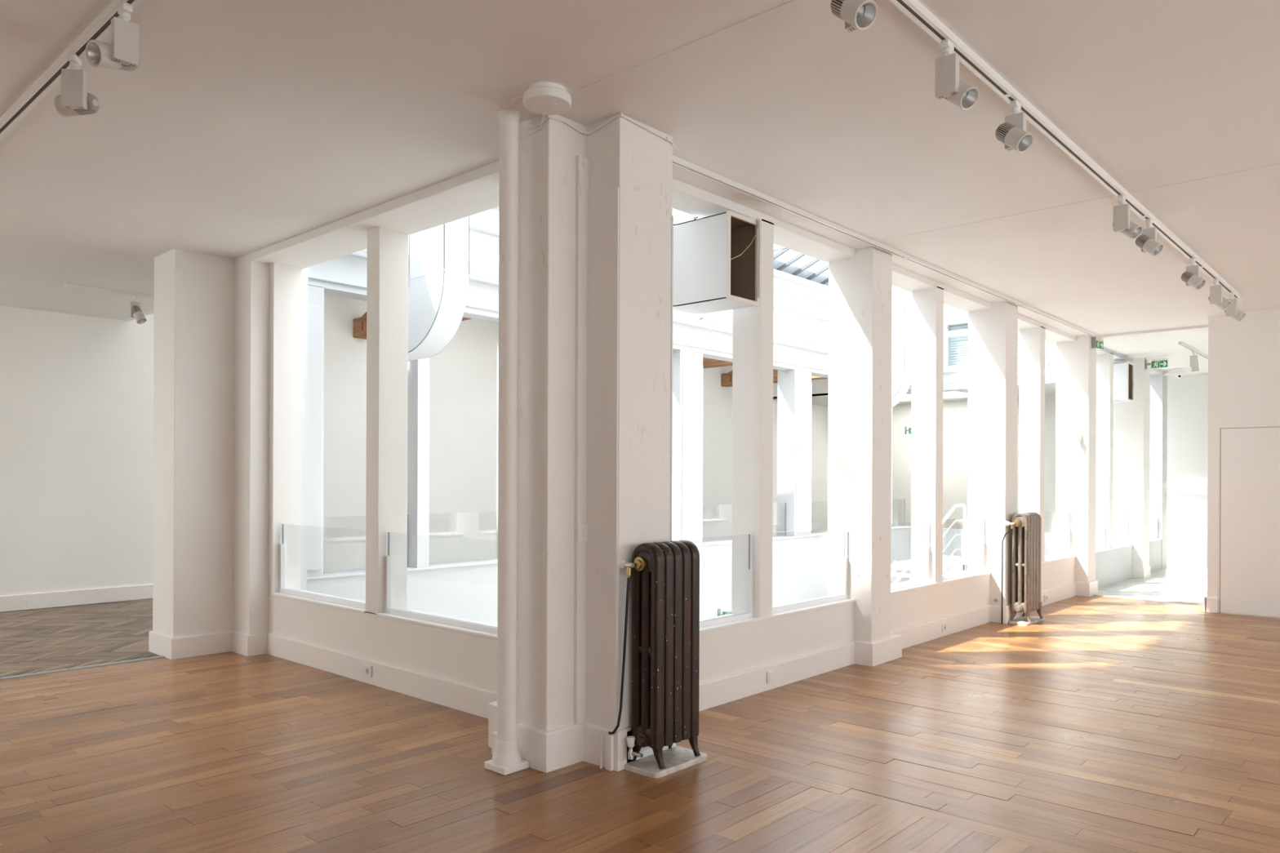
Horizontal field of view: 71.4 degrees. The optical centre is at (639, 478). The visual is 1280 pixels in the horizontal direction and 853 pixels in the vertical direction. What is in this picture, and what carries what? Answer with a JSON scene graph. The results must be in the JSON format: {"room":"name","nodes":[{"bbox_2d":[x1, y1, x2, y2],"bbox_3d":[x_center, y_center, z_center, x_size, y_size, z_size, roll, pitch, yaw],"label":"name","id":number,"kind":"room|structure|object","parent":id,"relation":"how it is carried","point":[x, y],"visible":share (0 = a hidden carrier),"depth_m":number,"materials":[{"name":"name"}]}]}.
{"room":"empty art gallery","nodes":[
{"label":"empty art gallery","id":0,"kind":"room"},
{"bbox_2d":[152,160,499,691],"bbox_3d":[-2.068,0.742,6.099,4.550,7.700,0.930,0,0,42],"label":"wall","id":1,"kind":"structure","parent":0,"point":[230,335],"depth_m":6.95,"materials":[{"name":"white paint"}]},
{"bbox_2d":[279,524,365,608],"bbox_3d":[-2.346,0.636,6.627,1.370,0.550,0.034,0,0,42],"label":"window","id":2,"kind":"structure","parent":1,"relation":"in","point":[282,546],"depth_m":6.88,"materials":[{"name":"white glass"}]},
{"bbox_2d":[148,630,497,718],"bbox_3d":[-2.308,1.308,6.098,3.800,0.165,0.650,0,0,42],"label":"baseboard","id":3,"kind":"structure","parent":1,"relation":"attached to","point":[464,697],"depth_m":6.35,"materials":[{"name":"white paint"}]},
{"bbox_2d":[364,664,372,677],"bbox_3d":[-1.846,1.305,6.035,0.076,0.076,0.022,0,0,42],"label":"wall socket","id":4,"kind":"object","parent":1,"relation":"attached to","point":[368,669],"visible":1,"depth_m":6.03,"materials":[{"name":"white plastic"}]},
{"bbox_2d":[384,532,497,633],"bbox_3d":[-1.207,0.640,5.595,1.395,0.550,0.034,0,0,42],"label":"window","id":5,"kind":"structure","parent":1,"relation":"in","point":[388,559],"depth_m":5.84,"materials":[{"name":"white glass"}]},
{"bbox_2d":[0,293,827,595],"bbox_3d":[-2.765,-1.111,13.502,0.170,5.000,22.700,0,0,42],"label":"wall","id":6,"kind":"structure","parent":0,"point":[77,391],"depth_m":10.12,"materials":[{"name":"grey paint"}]},
{"bbox_2d":[0,584,152,612],"bbox_3d":[-7.305,1.288,8.364,0.030,0.165,8.600,0,0,42],"label":"baseboard","id":7,"kind":"structure","parent":6,"relation":"attached to","point":[102,595],"depth_m":9.64,"materials":[{"name":"white paint"}]},
{"bbox_2d":[516,114,673,731],"bbox_3d":[-0.359,1.416,4.745,1.006,6.365,0.840,0,0,42],"label":"column","id":8,"kind":"structure","parent":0,"point":[630,273],"depth_m":4.34,"materials":[{"name":"white paint"}]},
{"bbox_2d":[573,155,588,724],"bbox_3d":[-0.289,-0.191,4.408,0.022,2.800,0.070,0,0,42],"label":"pipe","id":9,"kind":"object","parent":8,"relation":"attached to","point":[582,162],"visible":1,"depth_m":4.39,"materials":[{"name":"white metal"}]},
{"bbox_2d":[577,524,587,541],"bbox_3d":[-0.279,0.266,4.397,0.010,0.085,0.076,0,0,42],"label":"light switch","id":10,"kind":"object","parent":9,"relation":"attached to","point":[582,529],"visible":1,"depth_m":4.39,"materials":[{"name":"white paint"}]},
{"bbox_2d":[488,701,675,773],"bbox_3d":[-0.326,1.281,4.574,0.755,0.235,0.690,0,0,42],"label":"baseboard","id":11,"kind":"structure","parent":8,"relation":"attached to","point":[548,751],"depth_m":4.32,"materials":[{"name":"white paint"}]},
{"bbox_2d":[511,95,675,148],"bbox_3d":[-0.193,-1.701,4.308,0.874,0.108,0.310,0,0,-17],"label":"cable","id":12,"kind":"object","parent":8,"relation":"attached to","point":[620,114],"visible":0.94,"depth_m":4.33,"materials":[{"name":"white paint"}]},
{"bbox_2d":[306,206,911,624],"bbox_3d":[0.949,0.754,12.493,0.500,7.700,12.800,0,0,42],"label":"wall","id":13,"kind":"structure","parent":0,"point":[466,590],"depth_m":11.95,"materials":[{"name":"white paint"}]},
{"bbox_2d":[328,514,408,573],"bbox_3d":[-2.670,0.624,8.607,0.013,0.530,0.980,0,0,42],"label":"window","id":14,"kind":"structure","parent":13,"relation":"in","point":[407,514],"depth_m":8.96,"materials":[{"name":"clear glass"}]},
{"bbox_2d":[408,235,828,346],"bbox_3d":[1.220,-2.187,12.258,0.220,0.223,12.400,0,0,42],"label":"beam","id":15,"kind":"structure","parent":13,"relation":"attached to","point":[480,261],"depth_m":12.01,"materials":[{"name":"white paint"}]},
{"bbox_2d":[360,250,826,351],"bbox_3d":[1.242,-2.045,12.238,0.005,0.026,12.400,0,0,42],"label":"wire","id":16,"kind":"object","parent":15,"relation":"attached to","point":[361,251],"visible":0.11,"depth_m":11.76,"materials":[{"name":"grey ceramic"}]},
{"bbox_2d":[471,215,827,313],"bbox_3d":[1.244,-2.645,12.238,0.005,0.026,12.400,0,0,42],"label":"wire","id":17,"kind":"object","parent":13,"relation":"attached to","point":[472,215],"visible":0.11,"depth_m":13.12,"materials":[{"name":"grey metal"}]},
{"bbox_2d":[717,608,731,616],"bbox_3d":[1.237,1.910,12.451,0.328,0.150,0.060,0,0,42],"label":"exit sign","id":18,"kind":"object","parent":13,"relation":"attached to","point":[725,611],"visible":0.34,"depth_m":12.49,"materials":[{"name":"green plastic"}]},
{"bbox_2d":[776,502,786,537],"bbox_3d":[1.948,0.643,13.707,0.013,0.530,1.080,0,0,42],"label":"window","id":19,"kind":"structure","parent":13,"relation":"in","point":[785,503],"depth_m":14.10,"materials":[{"name":"clear glass"}]},
{"bbox_2d":[893,498,905,526],"bbox_3d":[4.831,0.654,16.891,0.013,0.530,0.850,0,0,42],"label":"window","id":20,"kind":"structure","parent":13,"relation":"in","point":[894,499],"depth_m":17.20,"materials":[{"name":"clear glass"}]},
{"bbox_2d":[943,328,968,337],"bbox_3d":[6.367,-2.595,15.289,3.700,0.098,0.100,0,0,42],"label":"pipe","id":21,"kind":"object","parent":13,"relation":"attached to","point":[962,332],"visible":0.02,"depth_m":15.90,"materials":[{"name":"white metal"}]},
{"bbox_2d":[0,0,1279,406],"bbox_3d":[2.552,-2.615,8.693,14.500,1.750,22.700,0,0,42],"label":"ceiling","id":22,"kind":"structure","parent":0,"point":[240,128],"depth_m":4.45,"materials":[{"name":"white paint"}]},
{"bbox_2d":[0,0,142,138],"bbox_3d":[-2.520,-1.751,3.839,5.100,0.036,0.050,0,0,42],"label":"track","id":23,"kind":"object","parent":22,"relation":"attached to","point":[100,27],"visible":0.94,"depth_m":3.77,"materials":[{"name":"white metal"}]},
{"bbox_2d":[53,53,100,117],"bbox_3d":[-2.357,-1.631,3.708,0.173,0.214,0.134,0,0,18],"label":"track spotlight","id":24,"kind":"object","parent":23,"relation":"attached to","point":[74,100],"visible":1,"depth_m":3.65,"materials":[{"name":"white metal"}]},
{"bbox_2d":[75,93,100,115],"bbox_3d":[-2.309,-1.567,3.720,0.082,0.083,0.083,1,0,16],"label":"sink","id":25,"kind":"object","parent":24,"relation":"in","point":[90,104],"depth_m":3.70,"materials":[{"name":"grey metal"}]},
{"bbox_2d":[85,2,139,71],"bbox_3d":[-1.933,-1.617,3.284,0.144,0.239,0.179,0,0,42],"label":"track spotlight","id":26,"kind":"object","parent":23,"relation":"attached to","point":[122,53],"visible":1,"depth_m":3.25,"materials":[{"name":"white metal"}]},
{"bbox_2d":[119,57,139,71],"bbox_3d":[-1.925,-1.573,3.337,0.083,0.083,0.082,0,15,27],"label":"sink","id":27,"kind":"object","parent":26,"relation":"in","point":[122,66],"depth_m":3.32,"materials":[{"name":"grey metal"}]},
{"bbox_2d":[64,283,154,299],"bbox_3d":[-4.888,-1.761,8.465,0.040,0.034,1.000,0,0,42],"label":"track","id":28,"kind":"object","parent":22,"relation":"attached to","point":[66,285],"visible":0.6,"depth_m":8.34,"materials":[{"name":"white metal"}]},
{"bbox_2d":[129,295,146,324],"bbox_3d":[-4.787,-1.611,8.489,0.182,0.277,0.106,0,0,29],"label":"track spotlight","id":29,"kind":"object","parent":28,"relation":"attached to","point":[135,312],"visible":1,"depth_m":8.48,"materials":[{"name":"white metal"}]},
{"bbox_2d":[130,305,142,314],"bbox_3d":[-4.802,-1.604,8.485,0.083,0.082,0.083,-32,-7,11],"label":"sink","id":30,"kind":"object","parent":29,"relation":"in","point":[135,309],"depth_m":8.46,"materials":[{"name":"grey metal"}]},
{"bbox_2d":[353,311,472,339],"bbox_3d":[-2.671,-2.511,11.126,3.150,1.200,0.204,0,0,42],"label":"roof truss","id":31,"kind":"object","parent":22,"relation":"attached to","point":[359,323],"visible":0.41,"depth_m":11.98,"materials":[{"name":"wood"}]},
{"bbox_2d":[522,81,571,115],"bbox_3d":[-0.420,-1.721,4.029,0.220,0.071,0.220,0,0,42],"label":"smoke detector","id":32,"kind":"object","parent":22,"relation":"attached to","point":[544,98],"visible":1,"depth_m":3.97,"materials":[{"name":"white plastic"}]},
{"bbox_2d":[702,357,732,368],"bbox_3d":[1.054,-2.496,15.240,3.150,1.200,0.204,0,0,42],"label":"beam","id":33,"kind":"structure","parent":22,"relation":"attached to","point":[707,362],"depth_m":14.97,"materials":[{"name":"brown wood"}]},
{"bbox_2d":[720,368,828,386],"bbox_3d":[2.893,-2.489,17.271,3.150,1.200,0.204,0,0,42],"label":"beam","id":34,"kind":"structure","parent":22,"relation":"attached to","point":[726,378],"depth_m":18.11,"materials":[{"name":"brown wood"}]},
{"bbox_2d":[672,155,1095,336],"bbox_3d":[2.744,-1.731,7.686,0.034,0.034,8.030,0,0,42],"label":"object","id":35,"kind":"object","parent":22,"relation":"attached to","point":[682,163],"visible":0.77,"depth_m":6.22,"materials":[{"name":"white metal"}]},
{"bbox_2d":[888,0,1240,298],"bbox_3d":[2.082,-1.733,4.475,0.050,0.036,10.620,0,0,42],"label":"track","id":36,"kind":"object","parent":22,"relation":"attached to","point":[914,10],"visible":0.97,"depth_m":4.25,"materials":[{"name":"white metal"}]},
{"bbox_2d":[830,0,878,32],"bbox_3d":[0.721,-1.593,2.935,0.136,0.267,0.171,0,0,-30],"label":"track spotlight","id":37,"kind":"object","parent":36,"relation":"hanging from","point":[857,15],"visible":1,"depth_m":2.90,"materials":[{"name":"white metal"}]},
{"bbox_2d":[830,0,844,20],"bbox_3d":[0.677,-1.574,2.956,0.083,0.083,0.082,0,39,-33],"label":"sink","id":38,"kind":"object","parent":37,"relation":"in","point":[837,6],"depth_m":2.94,"materials":[{"name":"metal"}]},
{"bbox_2d":[934,39,979,110],"bbox_3d":[1.253,-1.591,3.534,0.169,0.267,0.143,0,0,42],"label":"track spotlight","id":39,"kind":"object","parent":36,"relation":"hanging from","point":[948,85],"visible":1,"depth_m":3.50,"materials":[{"name":"white plastic"}]},
{"bbox_2d":[995,99,1033,153],"bbox_3d":[1.704,-1.589,4.021,0.136,0.267,0.171,0,0,-30],"label":"track spotlight","id":40,"kind":"object","parent":36,"relation":"hanging from","point":[1012,133],"visible":1,"depth_m":4.01,"materials":[{"name":"white metal"}]},
{"bbox_2d":[995,122,1017,143],"bbox_3d":[1.661,-1.570,4.042,0.083,0.083,0.082,0,39,-33],"label":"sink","id":41,"kind":"object","parent":40,"relation":"in","point":[1004,131],"depth_m":4.02,"materials":[{"name":"metal"}]},
{"bbox_2d":[1112,194,1142,239],"bbox_3d":[2.961,-1.584,5.420,0.169,0.267,0.143,0,0,42],"label":"track spotlight","id":42,"kind":"object","parent":36,"relation":"hanging from","point":[1122,223],"visible":1,"depth_m":5.39,"materials":[{"name":"white plastic"}]},
{"bbox_2d":[1135,218,1164,256],"bbox_3d":[3.358,-1.582,5.848,0.136,0.267,0.171,0,0,-30],"label":"track spotlight","id":43,"kind":"object","parent":36,"relation":"hanging from","point":[1147,242],"visible":0.99,"depth_m":5.84,"materials":[{"name":"white plastic"}]},
{"bbox_2d":[1135,234,1151,248],"bbox_3d":[3.315,-1.563,5.870,0.083,0.083,0.082,0,39,-33],"label":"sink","id":44,"kind":"object","parent":43,"relation":"in","point":[1142,241],"depth_m":5.84,"materials":[{"name":"metal"}]},
{"bbox_2d":[1181,257,1205,289],"bbox_3d":[4.278,-1.579,6.864,0.136,0.267,0.171,0,0,-30],"label":"track spotlight","id":45,"kind":"object","parent":36,"relation":"hanging from","point":[1191,277],"visible":1,"depth_m":6.85,"materials":[{"name":"white plastic"}]},
{"bbox_2d":[1181,271,1194,284],"bbox_3d":[4.235,-1.559,6.885,0.083,0.083,0.082,0,39,-33],"label":"track light","id":46,"kind":"object","parent":45,"relation":"in","point":[1187,277],"depth_m":6.86,"materials":[{"name":"metal"}]},
{"bbox_2d":[1208,278,1231,310],"bbox_3d":[4.968,-1.576,7.637,0.169,0.267,0.143,0,0,42],"label":"track spotlight","id":47,"kind":"object","parent":36,"relation":"hanging from","point":[1215,297],"visible":1,"depth_m":7.61,"materials":[{"name":"white plastic"}]},
{"bbox_2d":[1224,292,1245,321],"bbox_3d":[5.465,-1.574,8.185,0.169,0.267,0.143,0,0,42],"label":"track spotlight","id":48,"kind":"object","parent":36,"relation":"hanging from","point":[1232,311],"visible":0.91,"depth_m":8.15,"materials":[{"name":"white plastic"}]},
{"bbox_2d":[1178,342,1208,359],"bbox_3d":[7.929,-1.711,12.475,0.040,0.034,3.270,0,0,42],"label":"track","id":49,"kind":"object","parent":22,"relation":"attached to","point":[1181,344],"visible":0.6,"depth_m":11.78,"materials":[{"name":"white metal"}]},
{"bbox_2d":[1190,351,1199,372],"bbox_3d":[7.414,-1.565,11.901,0.093,0.273,0.149,0,0,42],"label":"track spotlight","id":50,"kind":"object","parent":49,"relation":"attached to","point":[1193,359],"visible":1,"depth_m":11.87,"materials":[{"name":"white plastic"}]},
{"bbox_2d":[0,564,1279,852],"bbox_3d":[2.536,1.467,8.693,14.500,0.126,22.700,0,0,42],"label":"floor","id":51,"kind":"structure","parent":0,"point":[1100,724],"depth_m":4.49,"materials":[{"name":"brown wood"}]},
{"bbox_2d":[0,655,164,679],"bbox_3d":[-5.598,1.379,4.834,0.070,0.018,5.660,0,0,42],"label":"trim","id":52,"kind":"structure","parent":51,"relation":"on","point":[158,656],"depth_m":6.50,"materials":[{"name":"wood"}]},
{"bbox_2d":[484,109,528,775],"bbox_3d":[-0.637,-0.182,4.294,0.156,3.159,0.152,0,0,42],"label":"round column","id":53,"kind":"structure","parent":51,"relation":"on","point":[506,759],"depth_m":4.25,"materials":[{"name":"white paint"}]},
{"bbox_2d":[600,577,630,771],"bbox_3d":[-0.126,0.937,4.268,0.149,0.925,0.043,0,0,17],"label":"pipe","id":54,"kind":"object","parent":51,"relation":"on","point":[609,736],"visible":1,"depth_m":4.26,"materials":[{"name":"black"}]},
{"bbox_2d":[624,746,706,777],"bbox_3d":[0.128,1.387,4.375,0.225,0.026,0.405,0,0,42],"label":"stone slab","id":55,"kind":"object","parent":51,"relation":"on","point":[676,758],"visible":1,"depth_m":4.32,"materials":[{"name":"stone"}]},
{"bbox_2d":[617,540,700,768],"bbox_3d":[0.100,0.845,4.361,0.228,1.071,0.402,0,0,42],"label":"radiator","id":56,"kind":"object","parent":55,"relation":"on","point":[664,708],"visible":1,"depth_m":4.29,"materials":[{"name":"brown metal"}]},
{"bbox_2d":[1001,528,1010,623],"bbox_3d":[3.567,0.952,8.684,0.081,0.924,0.048,0,0,42],"label":"pipe","id":57,"kind":"object","parent":51,"relation":"on","point":[1005,607],"visible":1,"depth_m":8.70,"materials":[{"name":"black metal"}]},
{"bbox_2d":[1008,616,1044,625],"bbox_3d":[3.835,1.405,8.832,0.193,0.020,0.510,0,0,42],"label":"stone slab","id":58,"kind":"object","parent":51,"relation":"on","point":[1023,620],"visible":0.83,"depth_m":8.74,"materials":[{"name":"stone"}]},
{"bbox_2d":[1004,511,1043,622],"bbox_3d":[3.806,0.869,8.806,0.224,1.066,0.487,0,0,42],"label":"radiator","id":59,"kind":"object","parent":58,"relation":"on","point":[1026,527],"visible":1,"depth_m":8.71,"materials":[{"name":"brown metal"}]},
{"bbox_2d":[694,216,828,293],"bbox_3d":[2.459,-3.430,11.045,4.500,1.280,12.978,0,0,42],"label":"ceiling","id":60,"kind":"structure","parent":0,"point":[792,277],"depth_m":13.78,"materials":[{"name":"white paint"}]},
{"bbox_2d":[408,216,469,360],"bbox_3d":[-1.988,-2.420,8.128,1.056,2.606,0.282,0,0,42],"label":"ventilation duct","id":61,"kind":"object","parent":60,"relation":"hanging from","point":[439,255],"visible":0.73,"depth_m":7.85,"materials":[{"name":"white metal"}]},
{"bbox_2d":[671,208,759,313],"bbox_3d":[0.265,-2.411,5.951,1.064,2.606,0.337,0,0,42],"label":"ventilation duct","id":62,"kind":"object","parent":60,"relation":"hanging from","point":[706,280],"visible":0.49,"depth_m":5.69,"materials":[{"name":"white metal"}]},
{"bbox_2d":[730,218,760,297],"bbox_3d":[0.658,-1.408,5.611,0.284,0.501,0.016,0,0,-38],"label":"hanging cable","id":63,"kind":"object","parent":62,"relation":"hanging from","point":[758,224],"visible":0.96,"depth_m":5.69,"materials":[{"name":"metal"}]},
{"bbox_2d":[891,285,911,408],"bbox_3d":[3.929,-2.396,14.663,1.056,2.606,0.312,0,0,42],"label":"ventilation duct","id":64,"kind":"object","parent":60,"relation":"hanging from","point":[901,320],"visible":0.2,"depth_m":14.29,"materials":[{"name":"white metal"}]},
{"bbox_2d":[1048,341,1133,402],"bbox_3d":[6.478,-2.386,12.813,1.064,2.606,0.312,0,0,42],"label":"ventilation duct","id":65,"kind":"object","parent":60,"relation":"hanging from","point":[1123,372],"visible":0.25,"depth_m":12.46,"materials":[{"name":"white metal"}]},
{"bbox_2d":[671,177,1167,683],"bbox_3d":[4.084,0.766,9.587,0.410,7.700,13.100,0,0,42],"label":"wall","id":66,"kind":"structure","parent":0,"point":[861,281],"depth_m":7.95,"materials":[{"name":"white paint"}]},
{"bbox_2d":[671,533,753,627],"bbox_3d":[0.342,0.644,5.475,0.034,0.555,1.180,0,0,42],"label":"window","id":67,"kind":"structure","parent":66,"relation":"in","point":[749,573],"depth_m":5.88,"materials":[{"name":"white wood"}]},
{"bbox_2d":[766,670,774,683],"bbox_3d":[0.869,1.315,5.913,0.016,0.076,0.076,0,0,42],"label":"wall socket","id":68,"kind":"object","parent":66,"relation":"attached to","point":[770,674],"visible":1,"depth_m":5.90,"materials":[{"name":"white plastic"}]},
{"bbox_2d":[772,527,847,613],"bbox_3d":[1.210,0.647,6.433,0.034,0.555,1.105,0,0,42],"label":"window","id":69,"kind":"structure","parent":66,"relation":"in","point":[844,560],"depth_m":6.68,"materials":[{"name":"white wood"}]},
{"bbox_2d":[890,520,929,590],"bbox_3d":[2.178,0.651,7.502,0.034,0.555,1.150,0,0,42],"label":"window","id":70,"kind":"structure","parent":66,"relation":"in","point":[926,580],"depth_m":7.90,"materials":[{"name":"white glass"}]},
{"bbox_2d":[942,623,946,631],"bbox_3d":[2.723,1.333,7.957,0.022,0.070,0.070,0,0,42],"label":"wall socket","id":71,"kind":"object","parent":66,"relation":"attached to","point":[944,625],"visible":1,"depth_m":7.94,"materials":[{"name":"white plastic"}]},
{"bbox_2d":[942,516,984,579],"bbox_3d":[3.042,0.655,8.457,0.034,0.555,1.115,0,0,42],"label":"window","id":72,"kind":"structure","parent":66,"relation":"in","point":[982,542],"depth_m":8.82,"materials":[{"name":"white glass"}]},
{"bbox_2d":[992,596,999,604],"bbox_3d":[3.505,1.199,8.770,0.065,0.065,0.022,0,0,42],"label":"wall socket","id":73,"kind":"object","parent":66,"relation":"attached to","point":[995,599],"visible":1,"depth_m":8.77,"materials":[{"name":"white plastic"}]},
{"bbox_2d":[1044,510,1070,559],"bbox_3d":[4.876,0.662,10.482,0.034,0.555,1.110,0,0,42],"label":"window","id":74,"kind":"structure","parent":66,"relation":"in","point":[1068,553],"depth_m":10.86,"materials":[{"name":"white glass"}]},
{"bbox_2d":[1075,433,1081,444],"bbox_3d":[5.316,-0.484,10.786,0.060,0.130,0.075,0,0,42],"label":"sensor","id":75,"kind":"object","parent":66,"relation":"attached to","point":[1078,441],"visible":1,"depth_m":10.78,"materials":[{"name":"white plastic"}]},
{"bbox_2d":[1091,337,1103,349],"bbox_3d":[5.587,-1.645,10.868,0.218,0.125,0.060,0,0,-36],"label":"exit sign","id":76,"kind":"object","parent":66,"relation":"attached to","point":[1098,344],"visible":1,"depth_m":10.84,"materials":[{"name":"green plastic"}]},
{"bbox_2d":[1095,507,1105,550],"bbox_3d":[5.856,0.666,11.565,0.034,0.555,1.190,0,0,42],"label":"window","id":77,"kind":"structure","parent":66,"relation":"in","point":[1103,546],"depth_m":11.98,"materials":[{"name":"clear glass"}]},
{"bbox_2d":[1112,506,1128,546],"bbox_3d":[6.695,0.669,12.491,0.034,0.555,0.990,0,0,42],"label":"window","id":78,"kind":"structure","parent":66,"relation":"in","point":[1126,542],"depth_m":12.84,"materials":[{"name":"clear glass"}]},
{"bbox_2d":[1149,503,1157,539],"bbox_3d":[7.742,0.673,13.648,0.034,0.555,1.430,0,0,42],"label":"window","id":79,"kind":"structure","parent":66,"relation":"in","point":[1156,518],"depth_m":14.15,"materials":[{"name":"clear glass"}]},
{"bbox_2d":[906,303,1055,574],"bbox_3d":[6.771,0.277,15.823,4.500,8.700,0.250,0,0,42],"label":"wall","id":80,"kind":"structure","parent":0,"point":[953,316],"depth_m":16.55,"materials":[{"name":"white paint"}]},
{"bbox_2d":[949,324,968,366],"bbox_3d":[6.044,-2.486,16.572,0.600,0.780,0.070,0,0,42],"label":"window","id":81,"kind":"structure","parent":80,"relation":"in","point":[958,345],"depth_m":16.68,"materials":[{"name":"grey glass"}]},
{"bbox_2d":[1017,330,1019,360],"bbox_3d":[6.848,-2.483,15.844,0.570,0.780,0.070,0,0,42],"label":"window","id":82,"kind":"structure","parent":80,"relation":"in","point":[1018,356],"depth_m":15.94,"materials":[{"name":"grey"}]},
{"bbox_2d":[891,308,1279,618],"bbox_3d":[8.136,-0.145,14.082,5.190,3.155,16.431,0,0,-6],"label":"wall","id":83,"kind":"structure","parent":0,"point":[1243,375],"depth_m":14.74,"materials":[{"name":"white paint"}]},
{"bbox_2d":[904,426,911,434],"bbox_3d":[5.123,-0.910,16.700,0.308,0.140,0.060,0,0,42],"label":"exit sign","id":84,"kind":"object","parent":83,"relation":"attached to","point":[909,429],"visible":0.49,"depth_m":16.74,"materials":[{"name":"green plastic"}]},
{"bbox_2d":[698,555,1217,711],"bbox_3d":[4.506,1.330,9.743,2.810,0.175,13.700,0,0,42],"label":"baseboard","id":85,"kind":"structure","parent":83,"relation":"attached to","point":[714,692],"depth_m":6.74,"materials":[{"name":"white paint"}]},
{"bbox_2d":[943,369,1051,383],"bbox_3d":[6.565,-1.794,15.512,3.700,0.107,0.110,0,0,42],"label":"pipe","id":86,"kind":"object","parent":83,"relation":"attached to","point":[962,379],"visible":0.14,"depth_m":16.14,"materials":[{"name":"white metal"}]},
{"bbox_2d":[1096,324,1208,338],"bbox_3d":[6.022,-1.721,10.405,1.250,0.040,0.100,0,0,42],"label":"trim","id":87,"kind":"structure","parent":83,"relation":"attached to","point":[1203,326],"depth_m":10.38,"materials":[{"name":"white paint"}]},
{"bbox_2d":[1145,358,1168,368],"bbox_3d":[7.351,-1.636,12.661,0.278,0.130,0.060,0,0,42],"label":"exit sign","id":88,"kind":"object","parent":83,"relation":"attached to","point":[1161,362],"visible":1,"depth_m":12.63,"materials":[{"name":"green plastic"}]},
{"bbox_2d":[1163,371,1184,378],"bbox_3d":[8.414,-1.621,14.025,0.131,0.109,0.333,0,0,-11],"label":"dome camera","id":89,"kind":"object","parent":83,"relation":"attached to","point":[1179,375],"visible":1,"depth_m":13.90,"materials":[{"name":"white plastic"}]},
{"bbox_2d":[1206,377,1208,566],"bbox_3d":[9.665,-0.112,14.250,1.000,3.100,0.100,0,0,42],"label":"door","id":90,"kind":"structure","parent":83,"relation":"in","point":[1207,377],"depth_m":14.54,"materials":[{"name":"grey paint"}]},
{"bbox_2d":[1219,426,1279,617],"bbox_3d":[6.422,0.447,9.152,0.782,1.957,0.008,0,0,42],"label":"door","id":91,"kind":"structure","parent":83,"relation":"in","point":[1250,523],"depth_m":9.24,"materials":[{"name":"white paint"}]},
{"bbox_3d":[2.441,4.710,11.060,4.500,0.200,13.100,0,0,42],"label":"floor","id":92,"kind":"structure","parent":0,"visible":0},
{"bbox_2d":[890,503,967,584],"bbox_3d":[3.331,2.531,13.291,1.071,4.245,8.210,0,0,42],"label":"stair","id":93,"kind":"structure","parent":92,"relation":"on","point":[952,563],"depth_m":14.74,"materials":[{"name":"white paint"}]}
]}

